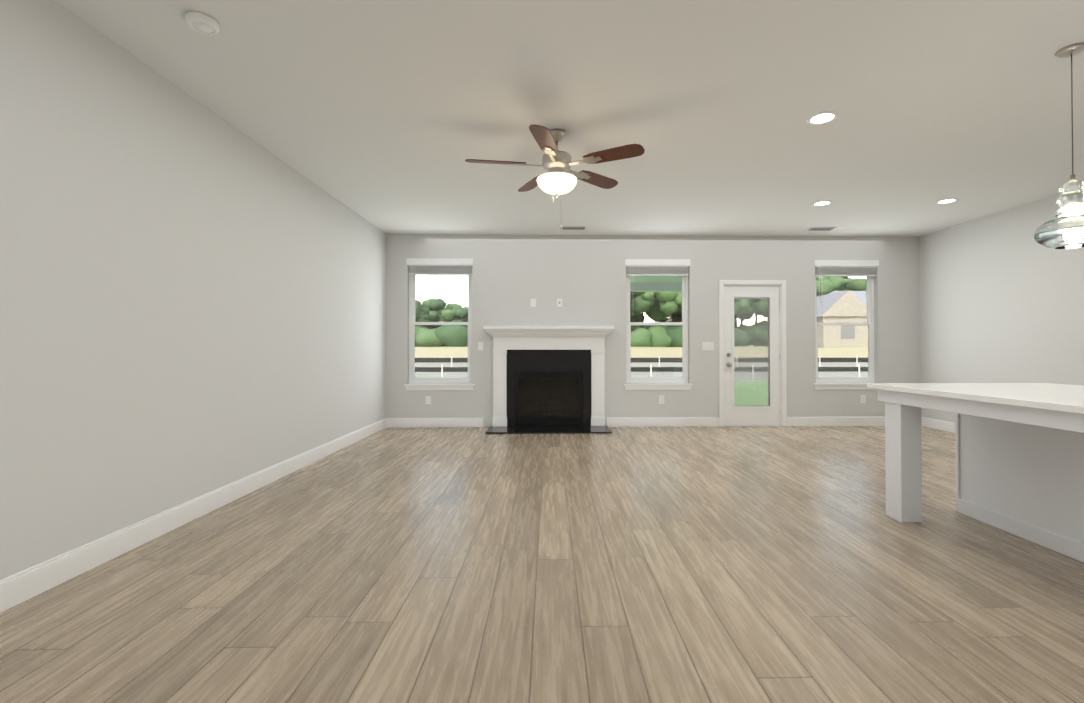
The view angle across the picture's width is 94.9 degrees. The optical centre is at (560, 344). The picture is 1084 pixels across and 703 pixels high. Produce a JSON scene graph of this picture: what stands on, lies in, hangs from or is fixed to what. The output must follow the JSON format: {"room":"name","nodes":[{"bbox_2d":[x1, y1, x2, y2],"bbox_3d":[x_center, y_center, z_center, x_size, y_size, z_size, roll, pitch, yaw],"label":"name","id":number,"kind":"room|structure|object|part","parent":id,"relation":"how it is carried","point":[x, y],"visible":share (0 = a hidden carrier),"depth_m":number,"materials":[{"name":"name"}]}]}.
{"room":"living room","nodes":[
{"label":"living room","id":0,"kind":"room"},
{"bbox_2d":[0,0,385,579],"bbox_3d":[-2.419,-0.252,1.408,0.150,2.740,11.550,0,-1,-1],"label":"wall","id":1,"kind":"structure","parent":0,"point":[192,298],"depth_m":2.85,"materials":[{"name":"paint"}]},
{"bbox_2d":[0,418,385,612],"bbox_3d":[-2.336,1.051,1.398,0.016,0.135,11.250,0,-1,-1],"label":"baseboard","id":2,"kind":"structure","parent":1,"relation":"attached to","point":[27,584],"depth_m":2.82,"materials":[{"name":"white wood"}]},
{"bbox_2d":[0,426,1083,702],"bbox_3d":[1.495,1.169,1.480,7.980,0.100,11.550,0,-1,-1],"label":"floor","id":3,"kind":"structure","parent":0,"point":[760,564],"depth_m":2.29,"materials":[{"name":"brown wood"}]},
{"bbox_2d":[483,326,613,433],"bbox_3d":[-0.157,0.456,7.052,1.810,1.430,1.090,0,-1,-1],"label":"fireplace","id":4,"kind":"object","parent":3,"relation":"on","point":[548,379],"visible":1,"depth_m":7.02,"materials":[{"name":"black stone"}]},
{"bbox_3d":[-0.156,0.751,7.034,0.854,0.544,0.004,0,-1,-1],"label":"glass","id":5,"kind":"part","parent":4,"relation":"part of","materials":[{"name":"black glass"}]},
{"bbox_2d":[877,391,1083,561],"bbox_3d":[2.773,0.706,2.162,1.175,0.840,2.460,0,-1,-1],"label":"kitchen island","id":6,"kind":"object","parent":3,"relation":"on","point":[1019,459],"depth_m":2.97,"materials":[{"name":"paint"}]},
{"bbox_2d":[867,383,1083,414],"bbox_3d":[2.771,0.270,2.166,1.260,0.032,2.550,0,-1,-1],"label":"island countertop","id":7,"kind":"structure","parent":6,"relation":"on","point":[1041,396],"depth_m":2.74,"materials":[{"name":"white stone"}]},
{"bbox_2d":[56,0,1083,236],"bbox_3d":[1.495,-1.681,1.507,7.980,0.120,11.550,0,-1,-1],"label":"ceiling","id":8,"kind":"structure","parent":0,"point":[388,116],"depth_m":3.29,"materials":[{"name":"paint"}]},
{"bbox_2d":[185,11,219,34],"bbox_3d":[-1.777,-1.592,2.470,0.144,0.037,0.144,0,-1,-1],"label":"smoke detector","id":9,"kind":"object","parent":8,"relation":"attached to","point":[200,22],"visible":0.96,"depth_m":2.44,"materials":[{"name":"plastic"}]},
{"bbox_2d":[465,124,644,229],"bbox_3d":[-0.059,-1.224,3.721,1.285,0.750,1.297,0,-1,-1],"label":"ceiling fan","id":10,"kind":"object","parent":8,"relation":"hanging from","point":[556,180],"visible":1,"depth_m":3.65,"materials":[{"name":"brown wood"}]},
{"bbox_2d":[562,226,586,229],"bbox_3d":[0.182,-1.565,6.673,0.340,0.012,0.160,0,-1,-1],"label":"ceiling vent","id":11,"kind":"object","parent":8,"relation":"in","point":[574,227],"visible":0.94,"depth_m":6.63,"materials":[{"name":"grey metal"}]},
{"bbox_2d":[805,227,836,230],"bbox_3d":[3.532,-1.565,6.726,0.340,0.012,0.160,0,-1,-1],"label":"ceiling vent","id":12,"kind":"object","parent":8,"relation":"in","point":[820,228],"visible":0.96,"depth_m":6.71,"materials":[{"name":"grey metal"}]},
{"bbox_2d":[806,111,837,124],"bbox_3d":[1.851,-1.597,3.509,0.200,0.008,0.200,0,-1,-1],"label":"recessed light","id":13,"kind":"object","parent":8,"relation":"in","point":[822,118],"visible":1,"depth_m":3.50,"materials":[{"name":"white plastic"}]},
{"bbox_2d":[812,201,831,205],"bbox_3d":[2.927,-1.578,5.553,0.200,0.008,0.200,0,-1,-1],"label":"recessed light","id":14,"kind":"object","parent":8,"relation":"in","point":[821,203],"visible":1,"depth_m":5.56,"materials":[{"name":"white plastic"}]},
{"bbox_2d":[936,198,957,203],"bbox_3d":[4.259,-1.579,5.472,0.200,0.008,0.200,0,-1,-1],"label":"recessed light","id":15,"kind":"object","parent":8,"relation":"in","point":[947,201],"visible":0.98,"depth_m":5.47,"materials":[{"name":"white plastic"}]},
{"bbox_2d":[1034,43,1083,248],"bbox_3d":[2.789,-1.071,2.704,0.312,1.075,0.312,0,-1,-1],"label":"pendant lamp","id":16,"kind":"object","parent":8,"relation":"hanging from","point":[1064,229],"visible":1,"depth_m":2.67,"materials":[{"name":"silver metal"}]},
{"bbox_3d":[2.789,-0.712,2.701,0.312,0.358,0.312,0,-1,-1],"label":"pendant shade glass","id":17,"kind":"part","parent":16,"relation":"part of","materials":[{"name":"clear glass"}]},
{"bbox_2d":[386,234,919,426],"bbox_3d":[1.371,-0.197,7.192,7.680,2.740,0.150,0,-1,-1],"label":"wall","id":18,"kind":"structure","parent":0,"point":[583,277],"depth_m":7.11,"materials":[{"name":"paint"}]},
{"bbox_2d":[426,396,430,403],"bbox_3d":[-1.867,0.786,7.032,0.075,0.118,0.008,0,-1,-1],"label":"electrical outlet","id":19,"kind":"object","parent":18,"relation":"attached to","point":[428,399],"visible":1,"depth_m":7.03,"materials":[{"name":"plastic"}]},
{"bbox_2d":[404,275,474,389],"bbox_3d":[-1.708,-0.285,7.105,0.985,1.863,0.180,0,-1,-1],"label":"window","id":20,"kind":"structure","parent":18,"relation":"in","point":[449,383],"depth_m":7.13,"materials":[{"name":"clear glass"}]},
{"bbox_2d":[406,258,472,314],"bbox_3d":[-1.707,-0.824,7.077,0.939,0.797,0.068,0,-1,-1],"label":"window blind","id":21,"kind":"object","parent":20,"relation":"attached to","point":[431,266],"visible":0.88,"depth_m":7.06,"materials":[{"name":"white plastic"}]},
{"bbox_2d":[478,342,482,349],"bbox_3d":[-1.127,0.021,7.054,0.075,0.118,0.011,0,-1,-1],"label":"switch","id":22,"kind":"object","parent":18,"relation":"attached to","point":[480,345],"visible":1,"depth_m":7.05,"materials":[{"name":"plastic"}]},
{"bbox_2d":[531,299,535,306],"bbox_3d":[-0.382,-0.598,7.078,0.075,0.118,0.008,0,-1,-1],"label":"outlet","id":23,"kind":"object","parent":18,"relation":"attached to","point":[533,302],"visible":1,"depth_m":7.08,"materials":[{"name":"plastic"}]},
{"bbox_2d":[557,299,561,306],"bbox_3d":[-0.007,-0.598,7.086,0.075,0.118,0.007,0,-1,-1],"label":"outlet","id":24,"kind":"object","parent":18,"relation":"attached to","point":[559,302],"visible":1,"depth_m":7.08,"materials":[{"name":"plastic"}]},
{"bbox_2d":[386,417,884,427],"bbox_3d":[1.373,1.104,7.096,7.648,0.135,0.016,0,-1,-1],"label":"baseboard","id":25,"kind":"structure","parent":18,"relation":"attached to","point":[622,422],"depth_m":7.09,"materials":[{"name":"white wood"}]},
{"bbox_2d":[624,268,692,389],"bbox_3d":[1.401,-0.284,7.173,0.985,1.863,0.180,0,-1,-1],"label":"window","id":26,"kind":"structure","parent":18,"relation":"in","point":[682,383],"depth_m":7.20,"materials":[{"name":"clear glass"}]},
{"bbox_2d":[625,259,690,298],"bbox_3d":[1.402,-0.823,7.145,0.939,0.797,0.068,0,-1,-1],"label":"window blind","id":27,"kind":"object","parent":26,"relation":"attached to","point":[656,267],"visible":0.98,"depth_m":7.13,"materials":[{"name":"white plastic"}]},
{"bbox_2d":[659,396,663,403],"bbox_3d":[1.452,0.787,7.105,0.075,0.118,0.008,0,-1,-1],"label":"electrical outlet","id":28,"kind":"object","parent":18,"relation":"attached to","point":[661,399],"visible":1,"depth_m":7.10,"materials":[{"name":"plastic"}]},
{"bbox_2d":[702,342,713,349],"bbox_3d":[2.122,0.022,7.125,0.167,0.118,0.011,0,-1,-1],"label":"light switch","id":29,"kind":"object","parent":18,"relation":"attached to","point":[707,345],"visible":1,"depth_m":7.12,"materials":[{"name":"plastic"}]},
{"bbox_2d":[724,286,779,424],"bbox_3d":[2.770,0.153,7.156,0.815,1.999,0.124,0,-1,-1],"label":"door leaf","id":30,"kind":"structure","parent":18,"relation":"in","point":[765,414],"depth_m":7.17,"materials":[{"name":"white wood"}]},
{"bbox_3d":[2.766,0.103,7.188,0.564,1.621,0.032,0,-1,-1],"label":"glass","id":31,"kind":"part","parent":30,"relation":"part of","materials":[{"name":"clear glass"}]},
{"bbox_2d":[719,280,786,426],"bbox_3d":[2.766,0.123,7.210,0.970,2.100,0.165,0,-1,-1],"label":"door frame","id":32,"kind":"structure","parent":18,"relation":"attached to","point":[781,284],"depth_m":7.13,"materials":[{"name":"white wood"}]},
{"bbox_2d":[813,276,876,389],"bbox_3d":[4.141,-0.283,7.233,0.985,1.863,0.180,0,-1,-1],"label":"window","id":33,"kind":"structure","parent":18,"relation":"in","point":[840,383],"depth_m":7.26,"materials":[{"name":"clear glass"}]},
{"bbox_2d":[814,260,878,298],"bbox_3d":[4.141,-0.823,7.205,0.939,0.797,0.068,0,-1,-1],"label":"window blind","id":34,"kind":"object","parent":33,"relation":"attached to","point":[866,268],"visible":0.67,"depth_m":7.19,"materials":[{"name":"white plastic"}]},
{"bbox_2d":[860,395,865,402],"bbox_3d":[4.372,0.787,7.168,0.075,0.118,0.008,0,-1,-1],"label":"electrical outlet","id":35,"kind":"object","parent":18,"relation":"attached to","point":[862,398],"visible":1,"depth_m":7.17,"materials":[{"name":"plastic"}]},
{"bbox_2d":[919,194,1083,422],"bbox_3d":[5.409,-0.250,1.579,0.150,2.740,11.550,0,-1,-1],"label":"wall","id":36,"kind":"structure","parent":0,"point":[1001,297],"depth_m":5.91,"materials":[{"name":"paint"}]},
{"bbox_2d":[921,417,954,432],"bbox_3d":[5.326,1.052,1.565,0.016,0.135,11.250,0,-1,-1],"label":"baseboard","id":37,"kind":"structure","parent":36,"relation":"attached to","point":[947,426],"depth_m":6.83,"materials":[{"name":"white wood"}]},
{"label":"outside","id":38,"kind":"structure","parent":0,"visible":0},
{"bbox_2d":[415,346,867,405],"bbox_3d":[26.300,1.194,84.129,296.000,2.299,152.580,0,-1,-1],"label":"ground","id":39,"kind":"structure","parent":38,"point":[663,351],"depth_m":41.12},
{"bbox_2d":[415,300,426,320],"bbox_3d":[-18.946,-2.560,59.283,6.367,6.346,6.925,0,-1,-1],"label":"tree","id":40,"kind":"object","parent":39,"relation":"on","point":[417,305],"depth_m":57.74,"materials":[{"name":"green plant"}]},
{"bbox_2d":[415,298,451,328],"bbox_3d":[-15.464,-2.618,61.554,6.349,6.518,6.665,0,-1,-1],"label":"tree","id":41,"kind":"object","parent":39,"relation":"on","point":[433,310],"depth_m":59.57,"materials":[{"name":"green plant"}]},
{"bbox_2d":[441,303,467,327],"bbox_3d":[-11.870,-2.176,60.755,5.414,5.623,6.636,0,-1,-1],"label":"tree","id":42,"kind":"object","parent":39,"relation":"on","point":[459,314],"depth_m":58.47,"materials":[{"name":"green plant"}]},
{"bbox_2d":[415,321,747,346],"bbox_3d":[8.460,-0.985,60.086,165.174,4.584,8.202,0,-1,-1],"label":"hedge","id":43,"kind":"object","parent":39,"relation":"on","point":[459,330],"depth_m":57.43,"materials":[{"name":"green plant"}]},
{"bbox_2d":[630,294,641,319],"bbox_3d":[6.570,-4.479,60.887,8.681,10.221,7.416,0,-1,-1],"label":"tree","id":44,"kind":"object","parent":39,"relation":"on","point":[633,313],"depth_m":59.77,"materials":[{"name":"green plant"}]},
{"bbox_2d":[630,313,647,321],"bbox_3d":[11.126,-5.630,74.186,10.387,12.777,9.114,0,-1,-1],"label":"tree","id":45,"kind":"object","parent":39,"relation":"on","point":[636,318],"depth_m":74.76,"materials":[{"name":"green plant"}]},
{"bbox_2d":[415,364,867,379],"bbox_3d":[14.594,1.340,23.935,150.030,0.780,0.060,0,-1,-1],"label":"fence","id":46,"kind":"object","parent":39,"relation":"on","point":[649,370],"depth_m":23.74,"materials":[{"name":"wood"}]},
{"bbox_2d":[415,356,867,366],"bbox_3d":[14.415,1.126,32.136,150.030,0.820,0.060,0,-1,-1],"label":"fence","id":47,"kind":"object","parent":39,"relation":"on","point":[658,363],"depth_m":31.98,"materials":[{"name":"wood"}]},
{"bbox_2d":[631,292,656,327],"bbox_3d":[10.220,-5.209,61.983,8.942,11.694,8.524,0,-1,-1],"label":"tree","id":48,"kind":"object","parent":39,"relation":"on","point":[645,302],"depth_m":58.49,"materials":[{"name":"green plant"}]},
{"bbox_2d":[630,276,681,291],"bbox_3d":[1.986,0.068,8.788,2.800,3.080,3.000,0,-1,-1],"label":"porch","id":49,"kind":"object","parent":39,"relation":"on","point":[650,282],"depth_m":10.14,"materials":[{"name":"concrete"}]},
{"bbox_2d":[641,292,681,321],"bbox_3d":[13.511,-4.274,60.109,8.508,9.794,7.078,0,-1,-1],"label":"tree","id":50,"kind":"object","parent":39,"relation":"on","point":[667,308],"depth_m":57.92,"materials":[{"name":"green plant"}]},
{"bbox_2d":[672,313,681,321],"bbox_3d":[15.390,-4.653,63.243,9.093,10.612,9.456,0,-1,-1],"label":"tree","id":51,"kind":"object","parent":39,"relation":"on","point":[678,316],"depth_m":64.14,"materials":[{"name":"green plant"}]},
{"bbox_2d":[631,320,767,343],"bbox_3d":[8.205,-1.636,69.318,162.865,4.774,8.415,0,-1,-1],"label":"tree","id":52,"kind":"object","parent":39,"relation":"on","point":[740,328],"depth_m":68.20,"materials":[{"name":"green plant"}]},
{"bbox_2d":[734,299,749,315],"bbox_3d":[19.648,-4.972,61.944,8.667,11.230,8.803,0,-1,-1],"label":"tree","id":53,"kind":"object","parent":39,"relation":"on","point":[740,309],"depth_m":60.10,"materials":[{"name":"green plant"}]},
{"bbox_2d":[734,299,767,324],"bbox_3d":[24.725,-5.245,69.244,9.526,11.919,8.194,0,-1,-1],"label":"tree","id":54,"kind":"object","parent":39,"relation":"on","point":[759,311],"depth_m":66.66,"materials":[{"name":"green plant"}]},
{"bbox_2d":[747,299,767,318],"bbox_3d":[29.353,-5.642,70.528,9.154,12.720,10.351,0,-1,-1],"label":"tree","id":55,"kind":"object","parent":39,"relation":"on","point":[763,305],"depth_m":68.17,"materials":[{"name":"green plant"}]},
{"bbox_2d":[816,276,834,296],"bbox_3d":[34.403,-5.724,70.867,8.247,12.909,9.765,0,-1,-1],"label":"tree","id":56,"kind":"object","parent":39,"relation":"on","point":[826,286],"depth_m":66.49,"materials":[{"name":"green plant"}]},
{"bbox_2d":[816,290,867,347],"bbox_3d":[35.760,-2.868,56.255,19.100,6.600,11.600,0,-1,-1],"label":"house","id":57,"kind":"structure","parent":39,"relation":"on","point":[849,334],"depth_m":50.48,"materials":[{"name":"stone"}]},
{"bbox_2d":[829,276,865,290],"bbox_3d":[39.493,-5.276,71.452,8.730,12.022,9.433,0,-1,-1],"label":"tree","id":58,"kind":"object","parent":39,"relation":"on","point":[860,282],"depth_m":68.82,"materials":[{"name":"green plant"}]}
]}

